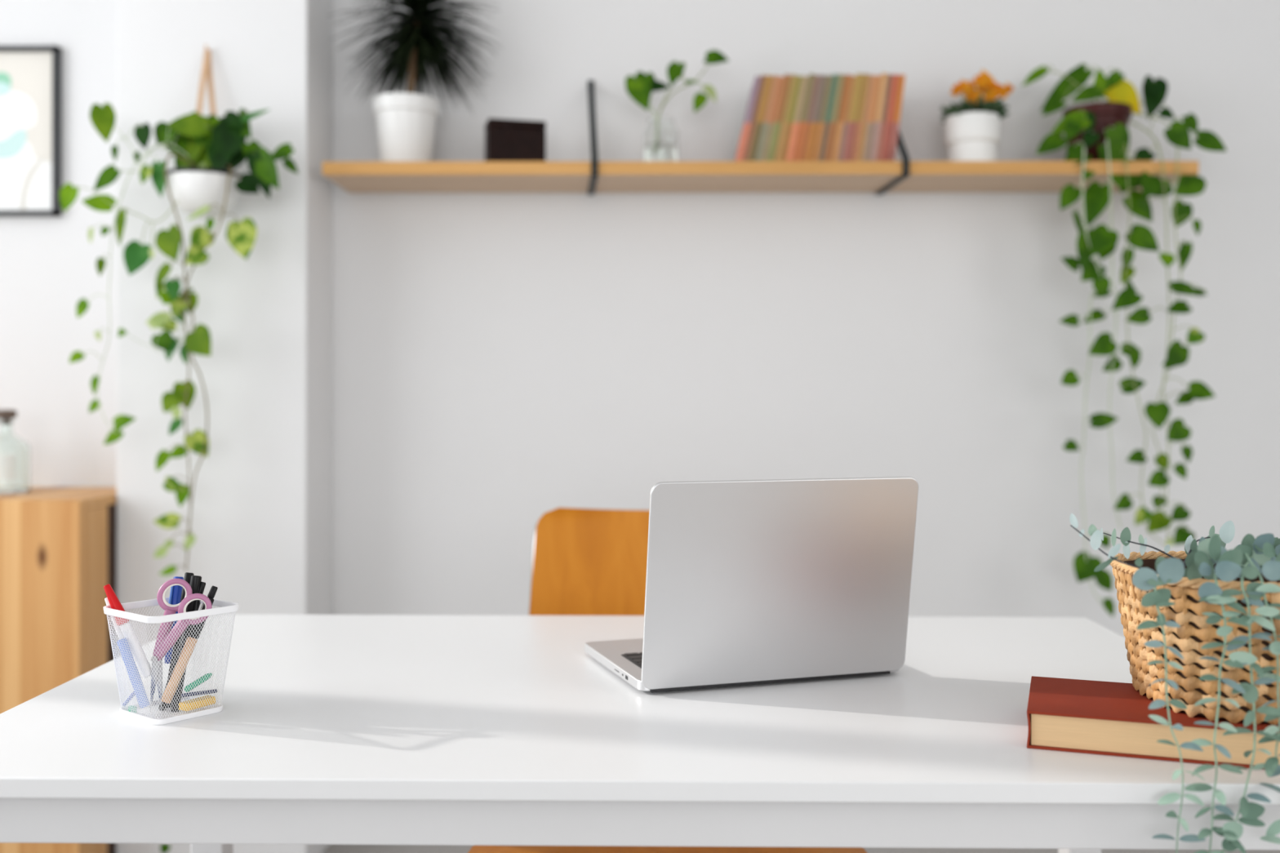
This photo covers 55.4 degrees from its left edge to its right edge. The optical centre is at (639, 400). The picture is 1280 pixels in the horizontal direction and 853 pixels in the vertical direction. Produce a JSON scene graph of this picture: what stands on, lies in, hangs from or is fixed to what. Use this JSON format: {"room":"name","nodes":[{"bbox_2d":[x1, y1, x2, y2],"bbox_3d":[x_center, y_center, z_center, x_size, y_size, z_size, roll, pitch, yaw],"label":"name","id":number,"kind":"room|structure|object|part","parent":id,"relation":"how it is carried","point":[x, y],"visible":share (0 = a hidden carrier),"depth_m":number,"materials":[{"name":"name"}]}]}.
{"room":"home office","nodes":[
{"label":"home office","id":0,"kind":"room"},
{"bbox_2d":[115,0,333,852],"bbox_3d":[-0.939,-0.255,2.783,0.420,2.600,0.216,0,0,1],"label":"pillar","id":1,"kind":"structure","parent":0,"point":[261,522],"depth_m":2.67,"materials":[{"name":"paint"}]},
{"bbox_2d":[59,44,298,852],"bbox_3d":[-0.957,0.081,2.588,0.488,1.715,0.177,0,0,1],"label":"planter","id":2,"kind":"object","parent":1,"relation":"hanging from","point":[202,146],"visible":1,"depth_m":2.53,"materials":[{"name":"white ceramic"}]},
{"bbox_2d":[168,171,240,217],"bbox_3d":[-0.924,-0.435,2.586,0.146,0.087,0.146,0,0,1],"label":"plant pot","id":3,"kind":"object","parent":2,"relation":"attached to","point":[206,194],"depth_m":2.53,"materials":[{"name":"white ceramic"}]},
{"bbox_2d":[0,0,1279,637],"bbox_3d":[0.305,-0.254,2.977,5.660,2.600,0.200,0,0,1],"label":"wall","id":4,"kind":"structure","parent":0,"point":[501,362],"depth_m":2.88,"materials":[{"name":"paint"}]},
{"bbox_2d":[0,45,62,216],"bbox_3d":[-1.524,-0.638,2.886,0.300,0.400,0.024,0,0,1],"label":"picture frame","id":5,"kind":"object","parent":4,"relation":"attached to","point":[31,76],"visible":1,"depth_m":2.88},
{"bbox_2d":[0,51,52,162],"bbox_3d":[-1.524,-0.638,2.888,0.277,0.377,0.004,0,0,1],"label":"print","id":6,"kind":"object","parent":5,"relation":"attached to","point":[25,77],"depth_m":2.89},
{"bbox_2d":[322,80,1199,195],"bbox_3d":[0.259,-0.621,2.756,1.898,0.271,0.240,0,0,1],"label":"wall shelf","id":7,"kind":"object","parent":4,"relation":"attached to","point":[905,175],"visible":0.86,"depth_m":2.66,"materials":[{"name":"brown wood"}]},
{"bbox_2d":[327,0,502,161],"bbox_3d":[-0.514,-0.802,2.751,0.386,0.562,0.258,0,0,1],"label":"dracaena","id":8,"kind":"object","parent":7,"relation":"on","point":[406,122],"visible":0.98,"depth_m":2.74,"materials":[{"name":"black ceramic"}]},
{"bbox_2d":[372,92,439,161],"bbox_3d":[-0.532,-0.602,2.771,0.151,0.162,0.151,0,0,1],"label":"pot","id":9,"kind":"object","parent":8,"relation":"attached to","point":[406,122],"depth_m":2.72,"materials":[{"name":"white ceramic"}]},
{"bbox_2d":[484,118,546,161],"bbox_3d":[-0.280,-0.572,2.732,0.129,0.103,0.074,0,0,-14],"label":"storage box","id":10,"kind":"object","parent":7,"relation":"on","point":[505,140],"visible":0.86,"depth_m":2.70,"materials":[{"name":"brown leather"}]},
{"bbox_3d":[-0.280,-0.615,2.733,0.129,0.017,0.071,0,0,-14],"label":"lid","id":11,"kind":"part","parent":10,"relation":"part of","materials":[{"name":"brown leather"}]},
{"bbox_2d":[643,115,679,161],"bbox_3d":[0.048,-0.578,2.750,0.080,0.116,0.080,0,0,1],"label":"glass jar","id":12,"kind":"object","parent":7,"relation":"on","point":[660,135],"visible":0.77,"depth_m":2.72,"materials":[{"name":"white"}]},
{"bbox_2d":[625,49,728,115],"bbox_3d":[0.084,-0.673,2.743,0.234,0.240,0.042,0,0,4],"label":"pothos cutting","id":13,"kind":"object","parent":12,"relation":"on","point":[640,87],"visible":0.88,"depth_m":2.74,"materials":[{"name":"green plant"}]},
{"bbox_2d":[734,75,760,160],"bbox_3d":[0.239,-0.618,2.750,0.056,0.197,0.135,0,0,1],"label":"book","id":14,"kind":"object","parent":7,"relation":"on","point":[753,91],"visible":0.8,"depth_m":2.68,"materials":[{"name":"paper"}]},
{"bbox_2d":[742,74,766,160],"bbox_3d":[0.252,-0.620,2.756,0.057,0.201,0.135,0,0,1],"label":"book","id":15,"kind":"object","parent":7,"relation":"on","point":[753,119],"visible":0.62,"depth_m":2.69,"materials":[{"name":"paper"}]},
{"bbox_2d":[747,74,773,160],"bbox_3d":[0.265,-0.620,2.753,0.057,0.200,0.135,0,0,1],"label":"book","id":16,"kind":"object","parent":7,"relation":"on","point":[767,84],"visible":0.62,"depth_m":2.69,"materials":[{"name":"paper"}]},
{"bbox_2d":[754,75,778,160],"bbox_3d":[0.280,-0.619,2.749,0.054,0.198,0.135,0,0,1],"label":"book","id":17,"kind":"object","parent":7,"relation":"on","point":[775,79],"visible":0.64,"depth_m":2.68,"materials":[{"name":"brown paper"}]},
{"bbox_2d":[760,75,783,160],"bbox_3d":[0.293,-0.618,2.755,0.054,0.197,0.135,0,0,1],"label":"book","id":18,"kind":"object","parent":7,"relation":"on","point":[773,114],"visible":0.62,"depth_m":2.69,"materials":[{"name":"orange paper"}]},
{"bbox_2d":[766,73,791,160],"bbox_3d":[0.306,-0.620,2.752,0.055,0.201,0.135,0,0,1],"label":"book","id":19,"kind":"object","parent":7,"relation":"on","point":[786,81],"visible":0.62,"depth_m":2.69,"materials":[{"name":"brown paper"}]},
{"bbox_2d":[773,74,796,160],"bbox_3d":[0.321,-0.620,2.749,0.052,0.200,0.135,0,0,1],"label":"book","id":20,"kind":"object","parent":7,"relation":"on","point":[793,77],"visible":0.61,"depth_m":2.68,"materials":[{"name":"brown paper"}]},
{"bbox_2d":[779,75,802,160],"bbox_3d":[0.334,-0.619,2.755,0.052,0.199,0.135,0,0,1],"label":"book","id":21,"kind":"object","parent":7,"relation":"on","point":[788,129],"visible":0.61,"depth_m":2.69,"materials":[{"name":"orange paper"}]},
{"bbox_2d":[786,75,808,160],"bbox_3d":[0.347,-0.619,2.752,0.052,0.198,0.135,0,0,1],"label":"book","id":22,"kind":"object","parent":7,"relation":"on","point":[804,82],"visible":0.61,"depth_m":2.68,"materials":[{"name":"orange paper"}]},
{"bbox_2d":[792,73,815,160],"bbox_3d":[0.362,-0.620,2.748,0.049,0.201,0.135,0,0,1],"label":"book","id":23,"kind":"object","parent":7,"relation":"on","point":[811,76],"visible":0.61,"depth_m":2.68,"materials":[{"name":"brown paper"}]},
{"bbox_2d":[799,74,820,160],"bbox_3d":[0.375,-0.620,2.754,0.050,0.200,0.135,0,0,1],"label":"book","id":24,"kind":"object","parent":7,"relation":"on","point":[809,120],"visible":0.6,"depth_m":2.69,"materials":[{"name":"brown paper"}]},
{"bbox_2d":[804,74,826,160],"bbox_3d":[0.388,-0.619,2.751,0.050,0.200,0.135,0,0,1],"label":"book","id":25,"kind":"object","parent":7,"relation":"on","point":[822,82],"visible":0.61,"depth_m":2.68,"materials":[{"name":"paper"}]},
{"bbox_2d":[811,75,832,160],"bbox_3d":[0.402,-0.619,2.748,0.046,0.198,0.135,0,0,1],"label":"book","id":26,"kind":"object","parent":7,"relation":"on","point":[829,77],"visible":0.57,"depth_m":2.68,"materials":[{"name":"brown paper"}]},
{"bbox_2d":[817,73,838,160],"bbox_3d":[0.416,-0.620,2.754,0.047,0.202,0.135,0,0,1],"label":"book","id":27,"kind":"object","parent":7,"relation":"on","point":[828,114],"visible":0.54,"depth_m":2.69,"materials":[{"name":"brown paper"}]},
{"bbox_2d":[823,73,844,160],"bbox_3d":[0.429,-0.620,2.751,0.047,0.201,0.135,0,0,1],"label":"book","id":28,"kind":"object","parent":7,"relation":"on","point":[841,78],"visible":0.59,"depth_m":2.68,"materials":[{"name":"brown paper"}]},
{"bbox_2d":[831,74,851,160],"bbox_3d":[0.443,-0.619,2.748,0.044,0.200,0.135,0,0,1],"label":"book","id":29,"kind":"object","parent":7,"relation":"on","point":[847,77],"visible":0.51,"depth_m":2.68,"materials":[{"name":"orange paper"}]},
{"bbox_2d":[837,75,856,160],"bbox_3d":[0.456,-0.619,2.753,0.044,0.199,0.135,0,0,1],"label":"book","id":30,"kind":"object","parent":7,"relation":"on","point":[847,113],"visible":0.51,"depth_m":2.69,"materials":[{"name":"brown paper"}]},
{"bbox_2d":[843,73,862,160],"bbox_3d":[0.469,-0.621,2.750,0.045,0.202,0.135,0,0,1],"label":"book","id":31,"kind":"object","parent":7,"relation":"on","point":[859,78],"visible":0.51,"depth_m":2.68,"materials":[{"name":"brown paper"}]},
{"bbox_2d":[849,73,869,160],"bbox_3d":[0.484,-0.620,2.747,0.042,0.201,0.135,0,0,1],"label":"book","id":32,"kind":"object","parent":7,"relation":"on","point":[865,76],"visible":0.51,"depth_m":2.68,"materials":[{"name":"brown paper"}]},
{"bbox_2d":[856,74,874,160],"bbox_3d":[0.497,-0.619,2.753,0.042,0.200,0.135,0,0,1],"label":"book","id":33,"kind":"object","parent":7,"relation":"on","point":[866,111],"visible":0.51,"depth_m":2.69,"materials":[{"name":"orange paper"}]},
{"bbox_2d":[862,74,880,160],"bbox_3d":[0.510,-0.619,2.750,0.042,0.199,0.135,0,0,1],"label":"book","id":34,"kind":"object","parent":7,"relation":"on","point":[877,79],"visible":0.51,"depth_m":2.68,"materials":[{"name":"orange paper"}]},
{"bbox_2d":[868,72,887,160],"bbox_3d":[0.525,-0.620,2.747,0.040,0.202,0.135,0,0,1],"label":"book","id":35,"kind":"object","parent":7,"relation":"on","point":[883,76],"visible":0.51,"depth_m":2.68,"materials":[{"name":"orange paper"}]},
{"bbox_2d":[875,73,892,160],"bbox_3d":[0.538,-0.620,2.752,0.040,0.201,0.135,0,0,1],"label":"book","id":36,"kind":"object","parent":7,"relation":"on","point":[884,115],"visible":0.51,"depth_m":2.69,"materials":[{"name":"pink paper"}]},
{"bbox_2d":[881,74,899,160],"bbox_3d":[0.551,-0.619,2.749,0.040,0.200,0.135,0,0,1],"label":"book","id":37,"kind":"object","parent":7,"relation":"on","point":[895,80],"visible":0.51,"depth_m":2.68,"materials":[{"name":"red paper"}]},
{"bbox_2d":[888,74,905,160],"bbox_3d":[0.566,-0.619,2.746,0.037,0.199,0.135,0,0,1],"label":"book","id":38,"kind":"object","parent":7,"relation":"on","point":[892,149],"visible":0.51,"depth_m":2.68,"materials":[{"name":"orange paper"}]},
{"bbox_2d":[940,69,1014,160],"bbox_3d":[0.750,-0.636,2.738,0.148,0.234,0.145,0,0,29],"label":"potted flowers","id":39,"kind":"object","parent":7,"relation":"on","point":[971,127],"visible":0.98,"depth_m":2.70,"materials":[{"name":"white ceramic"}]},
{"bbox_3d":[0.747,-0.578,2.741,0.121,0.118,0.121,0,0,1],"label":"pot","id":40,"kind":"part","parent":39,"relation":"part of","materials":[{"name":"ceramic"}]},
{"bbox_2d":[1062,102,1132,160],"bbox_3d":[1.026,-0.587,2.738,0.148,0.136,0.148,0,0,1],"label":"pot","id":41,"kind":"object","parent":7,"relation":"on","point":[1112,118],"depth_m":2.67,"materials":[{"name":"brown ceramic"}]},
{"bbox_2d":[1021,62,1226,617],"bbox_3d":[1.065,-0.147,2.713,0.429,1.228,0.198,0,0,1],"label":"pothos","id":42,"kind":"object","parent":7,"relation":"on","point":[1095,131],"visible":0.98,"depth_m":2.65,"materials":[{"name":"plant"}]},
{"bbox_2d":[323,844,1279,852],"bbox_3d":[0.255,1.096,-1.163,5.660,0.100,8.480,0,0,1],"label":"floor","id":43,"kind":"structure","parent":0,"point":[331,848],"depth_m":2.84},
{"bbox_2d":[0,486,116,852],"bbox_3d":[-1.571,0.624,2.707,0.837,0.840,0.378,0,0,1],"label":"base cabinet","id":44,"kind":"object","parent":43,"relation":"on","point":[58,545],"visible":0.45,"depth_m":2.52,"materials":[{"name":"brown wood"}]},
{"bbox_2d":[0,409,31,493],"bbox_3d":[-1.415,0.111,2.720,0.099,0.185,0.099,0,0,1],"label":"glass bottle","id":45,"kind":"object","parent":44,"relation":"on","point":[15,452],"visible":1,"depth_m":2.70,"materials":[{"name":"white"}]},
{"bbox_3d":[-1.364,0.600,2.527,0.416,0.789,0.022,0,0,1],"label":"door","id":46,"kind":"part","parent":44,"relation":"part of","materials":[{"name":"brown wood"}]},
{"bbox_3d":[-1.570,0.215,2.717,0.837,0.022,0.358,0,0,1],"label":"panel","id":47,"kind":"part","parent":44,"relation":"part of","materials":[{"name":"brown wood"}]},
{"bbox_3d":[-1.165,0.636,2.589,0.022,0.818,0.106,0,0,1],"label":"panel","id":48,"kind":"part","parent":44,"relation":"part of","materials":[{"name":"brown wood"}]},
{"bbox_3d":[-1.163,0.636,2.767,0.022,0.818,0.250,0,0,1],"label":"post","id":49,"kind":"part","parent":44,"relation":"part of","materials":[{"name":"wood"}]},
{"bbox_2d":[0,614,1279,852],"bbox_3d":[0.002,0.676,1.359,1.250,0.740,0.756,0,0,1],"label":"desk","id":50,"kind":"object","parent":43,"relation":"on","point":[329,729],"visible":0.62,"depth_m":1.06,"materials":[{"name":"white laminate"}]},
{"bbox_2d":[103,596,239,724],"bbox_3d":[-0.459,0.253,1.195,0.097,0.105,0.097,0,0,39],"label":"pen holder","id":51,"kind":"object","parent":50,"relation":"on","point":[155,716],"visible":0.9,"depth_m":1.17,"materials":[{"name":"white metal"}]},
{"bbox_2d":[104,597,124,639],"bbox_3d":[-0.507,0.240,1.200,0.038,0.095,0.007,0,0,-7],"label":"pen","id":52,"kind":"object","parent":51,"relation":"in","point":[106,600],"visible":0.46,"depth_m":1.20,"materials":[{"name":"white plastic"}]},
{"bbox_2d":[103,583,151,678],"bbox_3d":[-0.501,0.225,1.194,0.047,0.093,0.012,0,0,-9],"label":"highlighter","id":53,"kind":"object","parent":51,"relation":"in","point":[113,601],"visible":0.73,"depth_m":1.19,"materials":[{"name":"red plastic"}]},
{"bbox_2d":[122,693,134,706],"bbox_3d":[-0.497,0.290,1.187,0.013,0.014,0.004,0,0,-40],"label":"pencil","id":54,"kind":"object","parent":51,"relation":"in","point":[131,693],"visible":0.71,"depth_m":1.19,"materials":[{"name":"blue wood"}]},
{"bbox_2d":[128,705,137,712],"bbox_3d":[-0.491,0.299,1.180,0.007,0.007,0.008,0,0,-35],"label":"pencil sharpener","id":55,"kind":"object","parent":51,"relation":"in","point":[131,705],"visible":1,"depth_m":1.18,"materials":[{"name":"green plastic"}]},
{"bbox_2d":[116,637,149,708],"bbox_3d":[-0.490,0.263,1.180,0.036,0.067,0.010,0,0,17],"label":"crayon","id":56,"kind":"object","parent":51,"relation":"in","point":[125,637],"visible":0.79,"depth_m":1.18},
{"bbox_2d":[164,576,183,663],"bbox_3d":[-0.472,0.222,1.234,0.010,0.087,0.022,0,0,21],"label":"pen","id":57,"kind":"object","parent":51,"relation":"in","point":[175,592],"visible":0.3,"depth_m":1.23,"materials":[{"name":"blue plastic"}]},
{"bbox_3d":[-0.459,0.304,1.195,0.069,0.001,0.069,0,0,39],"label":"plate","id":58,"kind":"part","parent":51,"relation":"part of","materials":[{"name":"white metal"}]},
{"bbox_2d":[165,572,194,708],"bbox_3d":[-0.461,0.239,1.218,0.009,0.133,0.036,0,0,28],"label":"marker pen","id":59,"kind":"object","parent":51,"relation":"in","point":[188,575],"visible":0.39,"depth_m":1.22,"materials":[{"name":"black plastic"}]},
{"bbox_2d":[149,578,212,711],"bbox_3d":[-0.448,0.239,1.188,0.060,0.132,0.022,0,0,1],"label":"scissors","id":60,"kind":"object","parent":51,"relation":"in","point":[169,609],"visible":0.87,"depth_m":1.19,"materials":[{"name":"plastic"}]},
{"bbox_3d":[-0.473,0.277,1.191,0.010,0.054,0.003,0,0,1],"label":"blade","id":61,"kind":"part","parent":60,"relation":"part of","materials":[{"name":"metal"}]},
{"bbox_3d":[-0.472,0.278,1.192,0.010,0.055,0.003,0,0,1],"label":"blade","id":62,"kind":"part","parent":60,"relation":"part of","materials":[{"name":"metal"}]},
{"bbox_3d":[-0.458,0.213,1.191,0.037,0.079,0.012,0,0,-4],"label":"handle","id":63,"kind":"part","parent":60,"relation":"part of","materials":[{"name":"plastic"}]},
{"bbox_3d":[-0.447,0.221,1.186,0.058,0.067,0.016,0,0,4],"label":"handle","id":64,"kind":"part","parent":60,"relation":"part of","materials":[{"name":"plastic"}]},
{"bbox_2d":[158,582,205,710],"bbox_3d":[-0.453,0.242,1.207,0.045,0.123,0.008,0,0,-37],"label":"pen","id":65,"kind":"object","parent":51,"relation":"in","point":[202,584],"visible":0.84,"depth_m":1.20,"materials":[{"name":"black plastic"}]},
{"bbox_2d":[170,575,201,712],"bbox_3d":[-0.448,0.239,1.204,0.010,0.132,0.038,0,0,22],"label":"marker pen","id":66,"kind":"object","parent":51,"relation":"in","point":[195,580],"visible":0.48,"depth_m":1.21,"materials":[{"name":"black plastic"}]},
{"bbox_2d":[160,586,217,703],"bbox_3d":[-0.441,0.238,1.195,0.055,0.110,0.010,0,0,-41],"label":"marker pen","id":67,"kind":"object","parent":51,"relation":"in","point":[211,596],"visible":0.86,"depth_m":1.19,"materials":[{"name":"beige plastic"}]},
{"bbox_2d":[178,695,215,711],"bbox_3d":[-0.432,0.295,1.189,0.012,0.008,0.036,0,0,29],"label":"eraser","id":68,"kind":"object","parent":51,"relation":"in","point":[208,697],"visible":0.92,"depth_m":1.18,"materials":[{"name":"yellow rubber"}]},
{"bbox_2d":[184,673,212,692],"bbox_3d":[-0.432,0.276,1.195,0.006,0.013,0.034,0,0,26],"label":"crayon","id":69,"kind":"object","parent":51,"relation":"in","point":[206,675],"visible":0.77,"depth_m":1.19,"materials":[{"name":"green wax"}]},
{"bbox_2d":[181,688,217,697],"bbox_3d":[-0.429,0.284,1.187,0.004,0.007,0.040,0,0,33],"label":"pencil","id":70,"kind":"object","parent":51,"relation":"in","point":[211,691],"visible":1,"depth_m":1.18,"materials":[{"name":"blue wood"}]},
{"bbox_3d":[-0.593,0.700,1.690,0.045,0.690,0.045,0,0,1],"label":"leg","id":71,"kind":"part","parent":50,"relation":"part of","materials":[{"name":"white metal"}]},
{"bbox_2d":[584,476,918,693],"bbox_3d":[0.118,0.194,1.402,0.310,0.224,0.255,0,0,-18],"label":"laptop","id":72,"kind":"object","parent":50,"relation":"on","point":[748,582],"visible":1,"depth_m":1.29,"materials":[{"name":"metal"}]},
{"bbox_3d":[0.604,0.702,1.676,0.045,0.690,0.045,0,0,1],"label":"leg","id":73,"kind":"part","parent":50,"relation":"part of","materials":[{"name":"white metal"}]},
{"bbox_2d":[1026,675,1279,769],"bbox_3d":[0.495,0.290,1.098,0.275,0.033,0.145,0,0,19],"label":"book","id":74,"kind":"object","parent":50,"relation":"on","point":[1098,717],"visible":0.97,"depth_m":1.06,"materials":[{"name":"red paper"}]},
{"bbox_2d":[1109,551,1279,724],"bbox_3d":[0.554,0.213,1.116,0.219,0.125,0.218,0,0,1],"label":"wicker basket","id":75,"kind":"object","parent":74,"relation":"on","point":[1193,633],"visible":0.67,"depth_m":1.05,"materials":[{"name":"wicker"}]},
{"bbox_2d":[1069,513,1279,852],"bbox_3d":[0.512,0.235,1.074,0.191,0.275,0.318,0,0,41],"label":"eucalyptus plant","id":76,"kind":"object","parent":75,"relation":"in","point":[1253,557],"visible":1,"depth_m":0.98,"materials":[{"name":"plant"}]},
{"bbox_3d":[0.407,0.127,1.041,0.074,0.040,0.010,0,0,31],"label":"stem","id":77,"kind":"part","parent":76,"relation":"part of","materials":[{"name":"plant"}]},
{"bbox_3d":[0.458,0.135,1.106,0.071,0.028,0.009,0,0,13],"label":"stem","id":78,"kind":"part","parent":76,"relation":"part of","materials":[{"name":"plant"}]},
{"bbox_3d":[0.427,0.255,0.990,0.020,0.228,0.059,0,0,17],"label":"stem","id":79,"kind":"part","parent":76,"relation":"part of","materials":[{"name":"green plant"}]},
{"bbox_3d":[0.500,0.138,1.103,0.078,0.028,0.011,0,0,-40],"label":"stem","id":80,"kind":"part","parent":76,"relation":"part of","materials":[{"name":"green plant"}]},
{"bbox_3d":[0.479,0.250,1.000,0.010,0.236,0.105,0,0,33],"label":"stem","id":81,"kind":"part","parent":76,"relation":"part of","materials":[{"name":"green plant"}]},
{"bbox_3d":[0.497,0.249,0.994,0.022,0.237,0.114,0,0,39],"label":"stem","id":82,"kind":"part","parent":76,"relation":"part of","materials":[{"name":"green plant"}]},
{"bbox_3d":[0.505,0.208,0.992,0.014,0.163,0.065,0,0,1],"label":"stem","id":83,"kind":"part","parent":76,"relation":"part of","materials":[{"name":"green plant"}]},
{"bbox_2d":[467,507,866,852],"bbox_3d":[0.037,0.611,1.734,0.506,0.873,0.608,0,0,1],"label":"dining chair","id":84,"kind":"object","parent":43,"relation":"on","point":[585,562],"visible":0.16,"depth_m":1.99,"materials":[{"name":"brown wood"}]},
{"bbox_3d":[-0.169,0.624,1.988,0.027,0.846,0.106,0,0,1],"label":"leg","id":85,"kind":"part","parent":84,"relation":"part of","materials":[{"name":"orange wood"}]},
{"bbox_3d":[0.041,0.310,1.980,0.444,0.272,0.090,0,0,1],"label":"backrest","id":86,"kind":"part","parent":84,"relation":"part of","materials":[{"name":"brown wood"}]},
{"bbox_3d":[0.036,0.582,1.660,0.506,0.036,0.460,0,0,1],"label":"seat","id":87,"kind":"part","parent":84,"relation":"part of","materials":[{"name":"brown wood"}]}
]}

